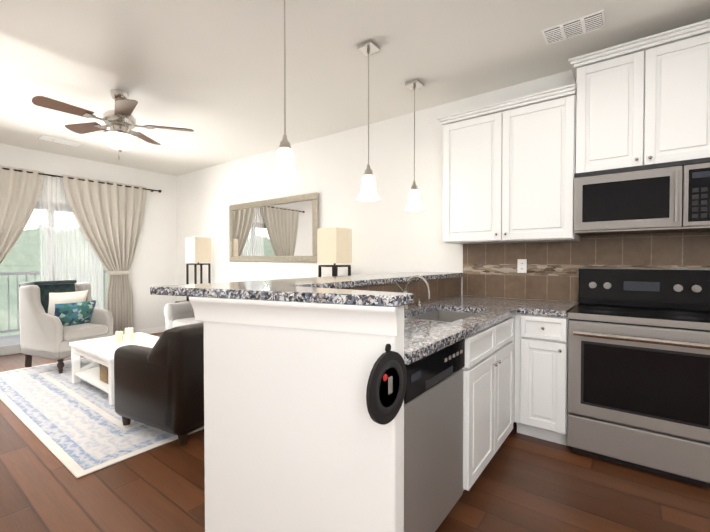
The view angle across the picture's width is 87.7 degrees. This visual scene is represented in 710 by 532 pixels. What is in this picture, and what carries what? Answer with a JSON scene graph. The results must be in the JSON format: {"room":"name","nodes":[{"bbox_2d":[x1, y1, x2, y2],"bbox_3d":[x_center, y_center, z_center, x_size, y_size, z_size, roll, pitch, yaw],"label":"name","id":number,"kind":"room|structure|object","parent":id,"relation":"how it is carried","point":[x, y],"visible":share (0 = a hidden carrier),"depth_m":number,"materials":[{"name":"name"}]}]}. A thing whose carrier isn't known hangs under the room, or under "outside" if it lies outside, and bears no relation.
{"room":"kitchen","nodes":[
{"label":"kitchen","id":0,"kind":"room"},
{"bbox_2d":[0,144,177,329],"bbox_3d":[-4.970,-0.196,4.414,0.200,2.750,5.680,1,1,37],"label":"wall","id":1,"kind":"structure","parent":0,"point":[154,261],"depth_m":6.20,"materials":[{"name":"paint"}]},
{"bbox_2d":[0,270,106,345],"bbox_3d":[-5.001,0.690,5.843,1.549,1.170,3.100,1,1,37],"label":"balcony","id":2,"kind":"object","parent":1,"relation":"attached to","point":[9,338],"depth_m":6.10,"materials":[{"name":"concrete"},{"name":"metal"}]},
{"bbox_2d":[0,201,107,355],"bbox_3d":[-4.320,0.135,5.270,0.115,2.059,1.818,1,1,37],"label":"sliding door","id":3,"kind":"structure","parent":1,"relation":"in","point":[15,348],"depth_m":4.95,"materials":[{"name":"plastic"}]},
{"bbox_2d":[0,165,161,335],"bbox_3d":[-4.158,-0.068,5.194,0.159,2.443,2.842,1,1,37],"label":"curtains","id":4,"kind":"object","parent":1,"relation":"attached to","point":[90,229],"visible":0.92,"depth_m":5.42,"materials":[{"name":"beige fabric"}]},
{"bbox_2d":[38,198,165,333],"bbox_3d":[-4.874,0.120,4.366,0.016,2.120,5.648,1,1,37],"label":"baseboard","id":5,"kind":"structure","parent":1,"relation":"attached to","point":[154,330],"depth_m":6.27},
{"bbox_2d":[175,237,210,302],"bbox_3d":[-2.439,0.354,5.721,0.460,1.583,0.460,1,1,37],"label":"table lamp","id":6,"kind":"object","parent":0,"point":[198,249],"visible":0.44,"depth_m":5.65,"materials":[{"name":"beige fabric"}]},
{"bbox_2d":[317,227,351,276],"bbox_3d":[-0.235,0.382,4.059,0.460,1.583,0.460,1,1,37],"label":"table lamp","id":7,"kind":"object","parent":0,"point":[334,245],"visible":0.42,"depth_m":3.97,"materials":[{"name":"beige fabric"}]},
{"bbox_2d":[0,332,709,531],"bbox_3d":[-1.258,1.276,1.639,9.500,0.100,6.080,1,1,37],"label":"floor","id":8,"kind":"structure","parent":0,"point":[524,483],"depth_m":1.98,"materials":[{"name":"brown wood"}]},
{"bbox_2d":[0,357,203,477],"bbox_3d":[-2.089,1.181,3.981,3.050,0.010,2.380,1,1,37],"label":"rug","id":9,"kind":"object","parent":8,"relation":"on","point":[78,430],"visible":0.29,"depth_m":2.86,"materials":[{"name":"white fabric"}]},
{"bbox_2d":[19,280,112,373],"bbox_3d":[-3.444,0.671,4.414,0.831,0.998,0.634,0,1,23],"label":"wingback chair","id":10,"kind":"object","parent":9,"relation":"on","point":[57,317],"visible":0.9,"depth_m":4.24,"materials":[{"name":"fabric"}]},
{"bbox_2d":[19,280,76,313],"bbox_3d":[-3.689,0.440,4.461,0.340,0.536,0.449,0,1,23],"label":"plaid throw","id":11,"kind":"object","parent":10,"relation":"on","point":[57,286],"depth_m":4.34,"materials":[{"name":"fabric"}]},
{"bbox_2d":[69,328,158,405],"bbox_3d":[-2.271,0.902,3.693,1.030,0.554,0.680,1,1,37],"label":"coffee table","id":12,"kind":"object","parent":9,"relation":"on","point":[100,351],"visible":0.54,"depth_m":3.64,"materials":[{"name":"wood"}]},
{"bbox_2d":[114,322,203,445],"bbox_3d":[-1.275,0.797,2.919,0.815,0.790,0.800,1,1,28],"label":"leather armchair","id":13,"kind":"object","parent":9,"relation":"on","point":[159,384],"visible":0.73,"depth_m":2.49,"materials":[{"name":"brown leather"}]},
{"bbox_2d":[164,301,203,329],"bbox_3d":[-1.482,0.727,4.737,2.210,0.870,0.889,1,1,37],"label":"sofa","id":14,"kind":"object","parent":9,"relation":"on","point":[178,314],"visible":0.1,"depth_m":4.99,"materials":[{"name":"white fabric"}]},
{"bbox_2d":[189,277,514,531],"bbox_3d":[0.418,0.667,2.318,0.884,1.096,2.554,1,1,37],"label":"base cabinet","id":15,"kind":"object","parent":8,"relation":"on","point":[297,438],"visible":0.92,"depth_m":1.43,"materials":[{"name":"paint"}]},
{"bbox_2d":[150,272,462,297],"bbox_3d":[0.092,0.204,2.530,0.600,0.253,2.595,1,1,37],"label":"countertop","id":16,"kind":"structure","parent":15,"relation":"on","point":[211,290],"depth_m":1.84,"materials":[{"name":"grey stone"}]},
{"bbox_2d":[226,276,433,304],"bbox_3d":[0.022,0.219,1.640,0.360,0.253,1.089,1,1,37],"label":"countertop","id":17,"kind":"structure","parent":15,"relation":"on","point":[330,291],"depth_m":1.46,"materials":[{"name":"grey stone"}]},
{"bbox_2d":[366,344,406,424],"bbox_3d":[0.109,0.381,1.200,0.017,0.255,0.230,1,1,37],"label":"potholder","id":18,"kind":"object","parent":15,"relation":"hanging from","point":[386,388],"visible":0.96,"depth_m":1.18,"materials":[{"name":"black fabric"}]},
{"bbox_2d":[358,276,529,364],"bbox_3d":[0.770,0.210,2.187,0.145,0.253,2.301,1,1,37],"label":"countertop","id":19,"kind":"structure","parent":15,"relation":"on","point":[423,338],"depth_m":1.88,"materials":[{"name":"grey stone"}]},
{"bbox_2d":[395,275,429,309],"bbox_3d":[0.440,0.174,2.510,0.223,0.232,0.295,1,1,37],"label":"faucet","id":20,"kind":"object","parent":19,"relation":"on","point":[406,307],"depth_m":2.46,"materials":[{"name":"silver metal"}]},
{"bbox_2d":[395,275,476,322],"bbox_3d":[0.517,0.297,2.388,0.495,0.473,0.696,1,1,37],"label":"sink","id":21,"kind":"object","parent":19,"relation":"in","point":[444,316],"visible":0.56,"depth_m":2.62,"materials":[{"name":"silver metal"}]},
{"bbox_2d":[404,339,464,531],"bbox_3d":[0.113,0.786,1.753,0.620,0.875,0.594,1,1,37],"label":"dishwasher","id":22,"kind":"object","parent":8,"relation":"on","point":[433,445],"visible":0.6,"depth_m":1.53,"materials":[{"name":"silver metal"}]},
{"bbox_2d":[514,313,568,445],"bbox_3d":[1.435,0.768,2.753,0.325,0.878,0.636,1,1,37],"label":"base cabinet","id":23,"kind":"object","parent":8,"relation":"on","point":[541,381],"visible":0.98,"depth_m":2.47,"materials":[{"name":"white wood"}]},
{"bbox_2d":[522,300,577,316],"bbox_3d":[1.451,0.308,2.721,0.262,0.040,0.633,1,1,37],"label":"countertop","id":24,"kind":"structure","parent":23,"relation":"on","point":[536,307],"depth_m":2.58,"materials":[{"name":"grey stone"}]},
{"bbox_2d":[567,267,709,486],"bbox_3d":[1.837,0.615,2.376,0.760,1.196,0.723,1,1,37],"label":"stove","id":25,"kind":"object","parent":8,"relation":"on","point":[638,375],"visible":1,"depth_m":2.21,"materials":[{"name":"silver metal"}]},
{"bbox_2d":[0,0,709,175],"bbox_3d":[-1.258,-1.574,1.591,9.500,0.100,6.080,1,1,37],"label":"ceiling","id":26,"kind":"structure","parent":0,"point":[210,73],"depth_m":2.78,"materials":[{"name":"paint"}]},
{"bbox_2d":[36,135,81,145],"bbox_3d":[-3.702,-1.566,4.637,0.209,0.016,0.420,1,1,37],"label":"ceiling vent","id":27,"kind":"object","parent":26,"relation":"in","point":[56,140],"visible":1,"depth_m":4.60,"materials":[{"name":"white plastic"}]},
{"bbox_2d":[32,89,193,159],"bbox_3d":[-2.127,-1.244,3.275,1.171,0.614,1.134,1,1,37],"label":"ceiling fan","id":28,"kind":"object","parent":26,"relation":"hanging from","point":[119,120],"visible":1,"depth_m":3.22,"materials":[{"name":"brown wood"}]},
{"bbox_2d":[269,0,300,183],"bbox_3d":[-0.375,-0.995,1.974,0.172,1.069,0.172,1,1,37],"label":"pendant light","id":29,"kind":"object","parent":26,"relation":"hanging from","point":[284,171],"visible":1,"depth_m":1.95,"materials":[{"name":"white glass"}]},
{"bbox_2d":[356,39,379,200],"bbox_3d":[0.095,-1.005,2.597,0.172,1.069,0.172,1,1,37],"label":"pendant light","id":30,"kind":"object","parent":26,"relation":"hanging from","point":[368,191],"visible":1,"depth_m":2.57,"materials":[{"name":"white glass"}]},
{"bbox_2d":[404,79,423,210],"bbox_3d":[0.504,-1.014,3.140,0.172,1.069,0.172,1,1,37],"label":"pendant light","id":31,"kind":"object","parent":26,"relation":"hanging from","point":[414,202],"visible":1,"depth_m":3.12,"materials":[{"name":"white glass"}]},
{"bbox_2d":[541,10,605,44],"bbox_3d":[1.409,-1.528,2.386,0.340,0.016,0.190,1,1,37],"label":"ceiling vent","id":32,"kind":"object","parent":26,"relation":"in","point":[577,27],"visible":0.98,"depth_m":2.37,"materials":[{"name":"white plastic"}]},
{"bbox_2d":[177,70,698,398],"bbox_3d":[0.513,-0.188,3.962,9.500,2.750,0.200,1,1,37],"label":"wall","id":33,"kind":"structure","parent":0,"point":[390,234],"depth_m":4.18,"materials":[{"name":"paint"}]},
{"bbox_2d":[229,192,318,261],"bbox_3d":[-1.180,-0.482,5.084,1.820,0.860,0.035,1,1,37],"label":"mirror","id":34,"kind":"object","parent":33,"relation":"attached to","point":[283,229],"visible":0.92,"depth_m":5.00,"materials":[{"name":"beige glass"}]},
{"bbox_2d":[440,87,579,243],"bbox_3d":[1.256,-0.718,3.038,0.988,1.041,0.356,1,1,37],"label":"upper cabinet","id":35,"kind":"object","parent":33,"relation":"attached to","point":[511,167],"depth_m":2.86,"materials":[{"name":"white wood"}]},
{"bbox_2d":[463,232,709,301],"bbox_3d":[2.010,0.028,2.701,2.507,0.518,0.010,1,1,37],"label":"tile backsplash","id":36,"kind":"structure","parent":33,"relation":"attached to","point":[490,270],"depth_m":2.96,"materials":[{"name":"brown tile"}]},
{"bbox_2d":[517,259,526,272],"bbox_3d":[1.416,0.001,3.136,0.072,0.116,0.007,1,1,37],"label":"electrical outlet plate","id":37,"kind":"object","parent":36,"relation":"attached to","point":[521,265],"visible":1,"depth_m":3.13,"materials":[{"name":"white plastic"}]},
{"bbox_2d":[572,23,709,172],"bbox_3d":[1.956,-1.026,2.506,0.758,0.768,0.356,1,1,37],"label":"upper cabinet","id":38,"kind":"object","parent":33,"relation":"attached to","point":[639,104],"depth_m":2.36,"materials":[{"name":"white wood"}]},
{"bbox_2d":[574,157,709,235],"bbox_3d":[1.925,-0.433,2.476,0.756,0.410,0.456,1,1,37],"label":"over-the-range microwave","id":39,"kind":"object","parent":38,"relation":"attached to","point":[670,197],"visible":1,"depth_m":2.33,"materials":[{"name":"silver metal"}]},
{"label":"outside","id":40,"kind":"structure","parent":0,"visible":0},
{"bbox_2d":[0,209,107,335],"bbox_3d":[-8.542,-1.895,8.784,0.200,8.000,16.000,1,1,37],"label":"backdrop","id":41,"kind":"structure","parent":40,"point":[28,246],"depth_m":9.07,"materials":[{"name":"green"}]}
]}

